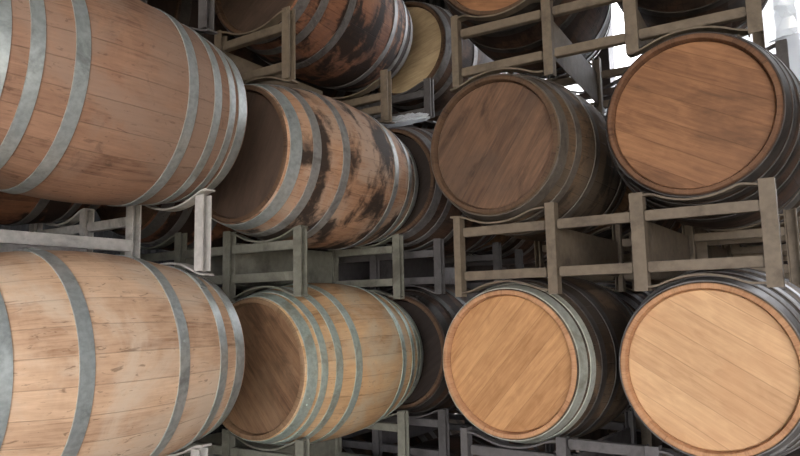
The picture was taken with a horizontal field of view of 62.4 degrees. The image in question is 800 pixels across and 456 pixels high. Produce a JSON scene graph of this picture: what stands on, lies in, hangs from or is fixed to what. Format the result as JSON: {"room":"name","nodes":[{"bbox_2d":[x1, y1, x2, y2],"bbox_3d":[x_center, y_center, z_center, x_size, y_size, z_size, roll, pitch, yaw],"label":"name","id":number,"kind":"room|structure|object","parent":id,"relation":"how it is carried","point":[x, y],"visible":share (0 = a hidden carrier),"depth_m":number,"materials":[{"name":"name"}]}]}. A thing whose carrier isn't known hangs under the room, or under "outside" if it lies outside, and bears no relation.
{"room":"wine barrel cellar","nodes":[
{"label":"wine barrel cellar","id":0,"kind":"room"},
{"bbox_2d":[0,210,225,434],"bbox_3d":[-4.470,-0.391,5.250,0.200,5.600,9.800,-6,-8,34],"label":"wall","id":1,"kind":"structure","parent":0,"point":[103,234],"depth_m":6.97,"materials":[{"name":"grey"}]},
{"bbox_2d":[383,0,787,439],"bbox_3d":[2.571,-0.386,6.452,10.400,5.600,0.200,-6,-8,34],"label":"wall","id":2,"kind":"structure","parent":0,"point":[597,434],"depth_m":6.57,"materials":[{"name":"grey"}]},
{"bbox_2d":[594,16,623,430],"bbox_3d":[2.090,-0.367,6.529,0.160,5.600,0.180,-6,-8,34],"label":"trim","id":3,"kind":"structure","parent":2,"relation":"attached to","point":[606,56],"depth_m":6.60,"materials":[{"name":"metal"}]},
{"bbox_3d":[0.984,1.816,2.536,1.179,0.345,0.868,-6,-8,34],"label":"rack","id":4,"kind":"object","parent":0,"visible":0},
{"bbox_3d":[1.284,1.360,2.421,0.706,0.706,0.930,-6,-8,34],"label":"wine barrel","id":5,"kind":"object","parent":4,"relation":"on","visible":0},
{"bbox_2d":[460,408,688,455],"bbox_3d":[0.972,0.957,2.641,1.168,0.345,0.868,-6,-8,35],"label":"rack","id":6,"kind":"object","parent":5,"relation":"on","point":[624,442],"visible":0.48,"depth_m":2.53,"materials":[{"name":"grey metal"}]},
{"bbox_2d":[443,276,633,443],"bbox_3d":[0.673,0.561,2.914,0.706,0.706,0.930,-6,-8,35],"label":"wine barrel","id":7,"kind":"object","parent":6,"relation":"on","point":[522,363],"visible":0.87,"depth_m":2.54,"materials":[{"name":"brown wood"}]},
{"bbox_2d":[450,177,799,296],"bbox_3d":[0.943,0.099,2.750,1.187,0.345,0.868,-6,-8,34],"label":"rack","id":8,"kind":"object","parent":7,"relation":"on","point":[658,251],"visible":0.85,"depth_m":2.49,"materials":[{"name":"beige paint"}]},
{"bbox_2d":[430,74,626,241],"bbox_3d":[0.623,-0.295,3.033,0.706,0.706,0.930,-6,-8,34],"label":"wine barrel","id":9,"kind":"object","parent":8,"relation":"on","point":[504,146],"visible":0.77,"depth_m":2.66,"materials":[{"name":"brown wood"}]},
{"bbox_2d":[450,0,764,114],"bbox_3d":[0.938,-0.751,2.921,1.194,0.345,0.848,-5,-8,30],"label":"rack","id":10,"kind":"object","parent":9,"relation":"on","point":[637,38],"visible":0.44,"depth_m":2.66,"materials":[{"name":"beige paint"}]},
{"bbox_2d":[444,0,611,78],"bbox_3d":[0.636,-1.143,3.231,0.706,0.706,0.930,-5,-8,29],"label":"wine barrel","id":11,"kind":"object","parent":10,"relation":"on","point":[594,23],"visible":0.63,"depth_m":2.99,"materials":[{"name":"brown wood"}]},
{"bbox_2d":[617,0,767,39],"bbox_3d":[1.267,-1.198,2.882,0.706,0.706,0.930,-5,-8,29],"label":"wine barrel","id":12,"kind":"object","parent":10,"relation":"on","point":[653,12],"visible":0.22,"depth_m":2.70,"materials":[{"name":"brown wood"}]},
{"bbox_2d":[605,32,799,229],"bbox_3d":[1.256,-0.354,2.661,0.706,0.706,0.930,-6,-8,34],"label":"wine barrel","id":13,"kind":"object","parent":8,"relation":"on","point":[696,114],"visible":0.88,"depth_m":2.29,"materials":[{"name":"brown wood"}]},
{"bbox_2d":[619,268,799,455],"bbox_3d":[1.271,0.501,2.523,0.706,0.706,0.930,-6,-9,36],"label":"wine barrel","id":14,"kind":"object","parent":6,"relation":"on","point":[710,365],"visible":0.96,"depth_m":2.16,"materials":[{"name":"brown wood"}]},
{"bbox_3d":[-1.331,1.745,2.092,1.172,0.345,0.802,-6,-8,34],"label":"rack","id":15,"kind":"object","parent":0,"visible":0},
{"bbox_3d":[-1.620,1.347,2.359,0.706,0.706,0.930,-6,-8,34],"label":"wine barrel","id":16,"kind":"object","parent":15,"relation":"on","visible":0},
{"bbox_2d":[166,443,211,455],"bbox_3d":[-1.342,0.886,2.193,1.188,0.345,0.802,-6,-8,34],"label":"rack","id":17,"kind":"object","parent":16,"relation":"on","point":[198,450],"visible":0.15,"depth_m":2.21,"materials":[{"name":"metal"}]},
{"bbox_2d":[0,247,244,455],"bbox_3d":[-1.020,0.423,2.034,0.706,0.709,0.930,-6,-8,33],"label":"wine barrel","id":18,"kind":"object","parent":17,"relation":"on","point":[101,354],"visible":1,"depth_m":1.83,"materials":[{"name":"brown wood"}]},
{"bbox_3d":[-1.637,0.489,2.462,0.706,0.706,0.930,-6,-8,34],"label":"wine barrel","id":19,"kind":"object","parent":17,"relation":"on","visible":0},
{"bbox_2d":[0,188,214,275],"bbox_3d":[-1.360,0.027,2.297,1.188,0.345,0.802,-6,-8,34],"label":"rack","id":20,"kind":"object","parent":19,"relation":"on","point":[64,238],"visible":0.52,"depth_m":2.37,"materials":[{"name":"metal"}]},
{"bbox_2d":[0,191,100,225],"bbox_3d":[-1.659,-0.370,2.560,0.706,0.706,0.930,-6,-8,34],"label":"wine barrel","id":21,"kind":"object","parent":20,"relation":"on","point":[15,209],"visible":0.21,"depth_m":2.58,"materials":[{"name":"brown wood"}]},
{"bbox_2d":[140,0,217,34],"bbox_3d":[-1.377,-0.831,2.402,1.188,0.345,0.802,-6,-8,34],"label":"rack","id":22,"kind":"object","parent":21,"relation":"on","point":[206,8],"visible":0.06,"depth_m":2.39,"materials":[{"name":"grey metal"}]},
{"bbox_2d":[0,0,246,206],"bbox_3d":[-1.039,-0.434,2.140,0.706,0.706,0.930,-6,-8,34],"label":"wine barrel","id":23,"kind":"object","parent":20,"relation":"on","point":[119,103],"visible":0.98,"depth_m":1.92,"materials":[{"name":"brown wood"}]},
{"bbox_3d":[-0.644,1.912,3.039,1.172,0.340,0.762,-6,-8,32],"label":"rack","id":24,"kind":"object","parent":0,"visible":0},
{"bbox_3d":[-0.976,1.509,3.268,0.706,0.706,0.930,-6,-8,32],"label":"wine barrel","id":25,"kind":"object","parent":24,"relation":"on","visible":0},
{"bbox_2d":[177,410,409,455],"bbox_3d":[-0.653,1.051,3.138,1.172,0.345,0.762,-6,-8,32],"label":"rack","id":26,"kind":"object","parent":25,"relation":"on","point":[224,443],"visible":0.38,"depth_m":3.06,"materials":[{"name":"grey metal"}]},
{"bbox_2d":[218,286,255,424],"bbox_3d":[-0.991,0.650,3.374,0.706,0.706,0.930,-6,-8,32],"label":"wine barrel","id":27,"kind":"object","parent":26,"relation":"on","point":[238,290],"visible":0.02,"depth_m":3.43,"materials":[{"name":"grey wood"}]},
{"bbox_2d":[222,283,422,444],"bbox_3d":[-0.356,0.595,2.984,0.692,0.692,0.879,-6,-8,32],"label":"wine barrel","id":28,"kind":"object","parent":26,"relation":"on","point":[335,361],"visible":0.88,"depth_m":2.64,"materials":[{"name":"brown wood"}]},
{"bbox_2d":[120,225,404,301],"bbox_3d":[-0.677,0.193,3.248,1.174,0.344,0.762,-6,-8,32],"label":"rack","id":29,"kind":"object","parent":28,"relation":"on","point":[275,263],"visible":0.67,"depth_m":3.04,"materials":[{"name":"grey metal"}]},
{"bbox_2d":[97,201,261,251],"bbox_3d":[-1.018,-0.209,3.468,0.706,0.706,0.930,-6,-8,32],"label":"wine barrel","id":30,"kind":"object","parent":29,"relation":"on","point":[157,226],"visible":0.13,"depth_m":3.08,"materials":[{"name":"brown wood"}]},
{"bbox_2d":[214,6,394,123],"bbox_3d":[-0.737,-0.665,3.334,1.197,0.340,0.762,-6,-8,32],"label":"rack","id":31,"kind":"object","parent":30,"relation":"on","point":[283,73],"visible":0.32,"depth_m":2.87,"materials":[{"name":"beige paint"}]},
{"bbox_2d":[147,0,299,81],"bbox_3d":[-1.061,-1.046,3.745,0.706,0.706,0.930,-6,-8,32],"label":"wine barrel","id":32,"kind":"object","parent":31,"relation":"on","point":[185,12],"visible":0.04,"depth_m":3.29,"materials":[{"name":"brown wood"}]},
{"bbox_2d":[215,0,412,91],"bbox_3d":[-0.408,-1.104,3.381,0.706,0.706,0.930,-5,-8,30],"label":"wine barrel","id":33,"kind":"object","parent":31,"relation":"on","point":[342,45],"visible":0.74,"depth_m":3.15,"materials":[{"name":"brown wood"}]},
{"bbox_2d":[207,84,417,249],"bbox_3d":[-0.402,-0.254,3.042,0.699,0.699,0.958,-6,-8,32],"label":"wine barrel","id":34,"kind":"object","parent":29,"relation":"on","point":[321,163],"visible":0.85,"depth_m":2.67,"materials":[{"name":"brown wood"}]},
{"bbox_3d":[-0.042,1.997,3.798,1.172,0.332,0.762,-6,-8,32],"label":"rack","id":35,"kind":"object","parent":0,"visible":0},
{"bbox_2d":[342,432,397,455],"bbox_3d":[-0.362,1.589,4.029,0.706,0.706,0.930,-6,-8,32],"label":"wine barrel","id":36,"kind":"object","parent":35,"relation":"on","point":[367,437],"visible":0.05,"depth_m":3.95,"materials":[{"name":"grey wood"}]},
{"bbox_2d":[397,435,500,455],"bbox_3d":[0.253,1.531,3.652,0.706,0.706,0.930,-6,-8,32],"label":"wine barrel","id":37,"kind":"object","parent":35,"relation":"on","point":[455,441],"visible":0.41,"depth_m":3.64,"materials":[{"name":"brown wood"}]},
{"bbox_2d":[342,408,508,455],"bbox_3d":[-0.060,1.130,3.904,1.172,0.324,0.762,-6,-8,32],"label":"rack","id":38,"kind":"object","parent":37,"relation":"on","point":[382,441],"visible":0.31,"depth_m":3.48,"materials":[{"name":"grey metal"}]},
{"bbox_2d":[384,284,479,413],"bbox_3d":[0.225,0.670,3.739,0.706,0.706,0.930,-6,-8,32],"label":"wine barrel","id":39,"kind":"object","parent":38,"relation":"on","point":[433,314],"visible":0.38,"depth_m":3.30,"materials":[{"name":"brown wood"}]},
{"bbox_3d":[-0.385,0.730,4.128,0.706,0.706,0.930,-6,-8,33],"label":"wine barrel","id":40,"kind":"object","parent":38,"relation":"on","visible":0},
{"bbox_2d":[317,238,502,295],"bbox_3d":[-0.077,0.269,4.009,1.172,0.336,0.762,-6,-8,32],"label":"rack","id":41,"kind":"object","parent":40,"relation":"on","point":[417,271],"visible":0.44,"depth_m":3.74,"materials":[{"name":"grey metal"}]},
{"bbox_2d":[308,242,385,250],"bbox_3d":[-0.399,-0.128,4.238,0.706,0.706,0.930,-6,-8,33],"label":"wine barrel","id":42,"kind":"object","parent":41,"relation":"on","point":[375,242],"visible":0.02,"depth_m":4.00,"materials":[{"name":"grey wood"}]},
{"bbox_2d":[354,77,435,127],"bbox_3d":[-0.118,-0.570,4.213,1.197,0.340,0.762,-6,-8,32],"label":"rack","id":43,"kind":"object","parent":42,"relation":"on","point":[427,93],"visible":0.11,"depth_m":3.65,"materials":[{"name":"grey metal"}]},
{"bbox_2d":[300,80,412,124],"bbox_3d":[-0.352,-0.949,4.662,0.706,0.706,0.930,-6,-8,32],"label":"wine barrel","id":44,"kind":"object","parent":43,"relation":"on","point":[326,92],"visible":0.02,"depth_m":4.20,"materials":[{"name":"brown wood"}]},
{"bbox_2d":[375,1,507,127],"bbox_3d":[0.258,-1.009,4.270,0.706,0.706,0.930,-6,-8,32],"label":"wine barrel","id":45,"kind":"object","parent":43,"relation":"on","point":[430,54],"visible":0.36,"depth_m":3.85,"materials":[{"name":"brown wood"}]},
{"bbox_2d":[378,127,495,256],"bbox_3d":[0.178,-0.192,3.806,0.706,0.706,0.930,-6,-8,32],"label":"wine barrel","id":46,"kind":"object","parent":41,"relation":"on","point":[429,219],"visible":0.38,"depth_m":3.36,"materials":[{"name":"brown wood"}]},
{"bbox_2d":[381,112,430,127],"bbox_3d":[-0.001,-0.565,3.452,0.379,0.052,0.078,-6,-8,34],"label":"plastic wrap","id":47,"kind":"object","parent":46,"relation":"on","point":[409,118],"visible":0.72,"depth_m":3.40,"materials":[{"name":"white plastic"}]},
{"bbox_3d":[0.531,2.095,4.679,1.172,0.328,0.762,-6,-8,32],"label":"rack","id":48,"kind":"object","parent":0,"visible":0},
{"bbox_2d":[409,409,464,446],"bbox_3d":[0.217,1.687,4.924,0.706,0.706,0.930,-6,-8,33],"label":"wine barrel","id":49,"kind":"object","parent":48,"relation":"on","point":[413,441],"visible":0.06,"depth_m":4.54,"materials":[{"name":"grey wood"}]},
{"bbox_2d":[472,434,579,451],"bbox_3d":[0.824,1.626,4.530,0.706,0.706,0.930,-6,-8,32],"label":"wine barrel","id":50,"kind":"object","parent":48,"relation":"on","point":[540,447],"visible":0.02,"depth_m":4.14,"materials":[{"name":"brown wood"}]},
{"bbox_2d":[449,413,472,424],"bbox_3d":[0.513,1.226,4.785,1.172,0.316,0.762,-6,-8,32],"label":"rack","id":51,"kind":"object","parent":50,"relation":"on","point":[454,416],"visible":0.02,"depth_m":4.41,"materials":[{"name":"grey metal"}]},
{"bbox_3d":[0.813,0.769,4.641,0.706,0.706,0.930,-6,-8,32],"label":"wine barrel","id":52,"kind":"object","parent":51,"relation":"on","visible":0},
{"bbox_2d":[389,249,546,292],"bbox_3d":[0.496,0.371,4.889,1.172,0.316,0.762,-6,-8,32],"label":"rack","id":53,"kind":"object","parent":52,"relation":"on","point":[518,260],"visible":0.15,"depth_m":4.57,"materials":[{"name":"grey metal"}]},
{"bbox_2d":[470,235,546,264],"bbox_3d":[0.787,-0.091,4.736,0.706,0.706,0.930,-6,-8,32],"label":"wine barrel","id":54,"kind":"object","parent":53,"relation":"on","point":[508,244],"visible":0.04,"depth_m":4.34,"materials":[{"name":"brown wood"}]},
{"bbox_3d":[0.475,-0.487,4.996,1.182,0.308,0.762,-6,-8,32],"label":"rack","id":55,"kind":"object","parent":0,"visible":0},
{"bbox_2d":[413,123,433,129],"bbox_3d":[0.204,-0.856,5.516,0.706,0.706,0.930,-6,-8,33],"label":"wine barrel","id":56,"kind":"object","parent":55,"relation":"on","point":[418,125],"visible":0.02,"depth_m":5.02,"materials":[{"name":"brown wood"}]},
{"bbox_3d":[1.593,1.914,3.408,1.179,0.336,0.768,-6,-8,34],"label":"rack","id":57,"kind":"object","parent":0,"visible":0},
{"bbox_2d":[579,430,673,452],"bbox_3d":[1.286,1.513,3.679,0.706,0.706,0.930,-6,-8,34],"label":"wine barrel","id":58,"kind":"object","parent":57,"relation":"on","point":[638,432],"visible":0.12,"depth_m":3.69,"materials":[{"name":"brown wood"}]},
{"bbox_2d":[784,448,799,455],"bbox_3d":[1.868,1.449,3.251,0.706,0.706,0.930,-6,-8,35],"label":"wine barrel","id":59,"kind":"object","parent":57,"relation":"on","point":[796,452],"visible":0.04,"depth_m":3.23,"materials":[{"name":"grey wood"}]},
{"bbox_2d":[570,407,679,455],"bbox_3d":[1.576,1.049,3.513,1.179,0.332,0.768,-6,-8,34],"label":"rack","id":60,"kind":"object","parent":59,"relation":"on","point":[647,437],"visible":0.03,"depth_m":3.30,"materials":[{"name":"beige paint"}]},
{"bbox_2d":[597,281,655,407],"bbox_3d":[1.254,0.652,3.763,0.706,0.706,0.930,-6,-8,34],"label":"wine barrel","id":61,"kind":"object","parent":60,"relation":"on","point":[632,299],"visible":0.04,"depth_m":3.41,"materials":[{"name":"brown wood"}]},
{"bbox_3d":[1.851,0.590,3.353,0.706,0.706,0.930,-6,-8,34],"label":"wine barrel","id":62,"kind":"object","parent":60,"relation":"on","visible":0},
{"bbox_2d":[591,216,799,291],"bbox_3d":[1.559,0.195,3.618,1.179,0.332,0.768,-6,-8,34],"label":"rack","id":63,"kind":"object","parent":62,"relation":"on","point":[705,249],"visible":0.18,"depth_m":3.42,"materials":[{"name":"beige paint"}]},
{"bbox_2d":[586,186,676,253],"bbox_3d":[1.243,-0.205,3.873,0.706,0.706,0.930,-6,-8,35],"label":"wine barrel","id":64,"kind":"object","parent":63,"relation":"on","point":[623,207],"visible":0.05,"depth_m":3.44,"materials":[{"name":"brown wood"}]},
{"bbox_2d":[708,190,799,244],"bbox_3d":[1.846,-0.266,3.476,0.706,0.706,0.930,-6,-8,35],"label":"wine barrel","id":65,"kind":"object","parent":63,"relation":"on","point":[794,203],"visible":0.03,"depth_m":3.02,"materials":[{"name":"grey wood"}]},
{"bbox_2d":[571,39,789,116],"bbox_3d":[1.593,-0.655,3.796,1.179,0.340,0.768,-6,-8,34],"label":"rack","id":66,"kind":"object","parent":65,"relation":"on","point":[781,46],"visible":0.06,"depth_m":3.20,"materials":[{"name":"grey metal"}]},
{"bbox_2d":[742,0,799,80],"bbox_3d":[1.934,-1.282,3.627,1.071,0.836,0.928,-6,-8,34],"label":"plastic wrap","id":67,"kind":"object","parent":66,"relation":"on","point":[781,18],"visible":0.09,"depth_m":3.20,"materials":[{"name":"white plastic"}]},
{"bbox_3d":[2.198,1.145,4.403,1.179,0.324,0.768,-6,-8,34],"label":"rack","id":68,"kind":"object","parent":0,"visible":0},
{"bbox_3d":[2.491,0.689,4.266,0.706,0.706,0.930,-6,-8,34],"label":"wine barrel","id":69,"kind":"object","parent":68,"relation":"on","visible":0},
{"bbox_2d":[624,244,787,262],"bbox_3d":[2.181,0.291,4.507,1.179,0.324,0.768,-6,-8,34],"label":"rack","id":70,"kind":"object","parent":69,"relation":"on","point":[733,245],"visible":0.02,"depth_m":4.10,"materials":[{"name":"beige paint"}]},
{"bbox_2d":[672,222,694,232],"bbox_3d":[1.862,-0.110,4.762,0.706,0.706,0.930,-6,-8,35],"label":"wine barrel","id":71,"kind":"object","parent":70,"relation":"on","point":[678,228],"visible":0.02,"depth_m":4.25,"materials":[{"name":"brown wood"}]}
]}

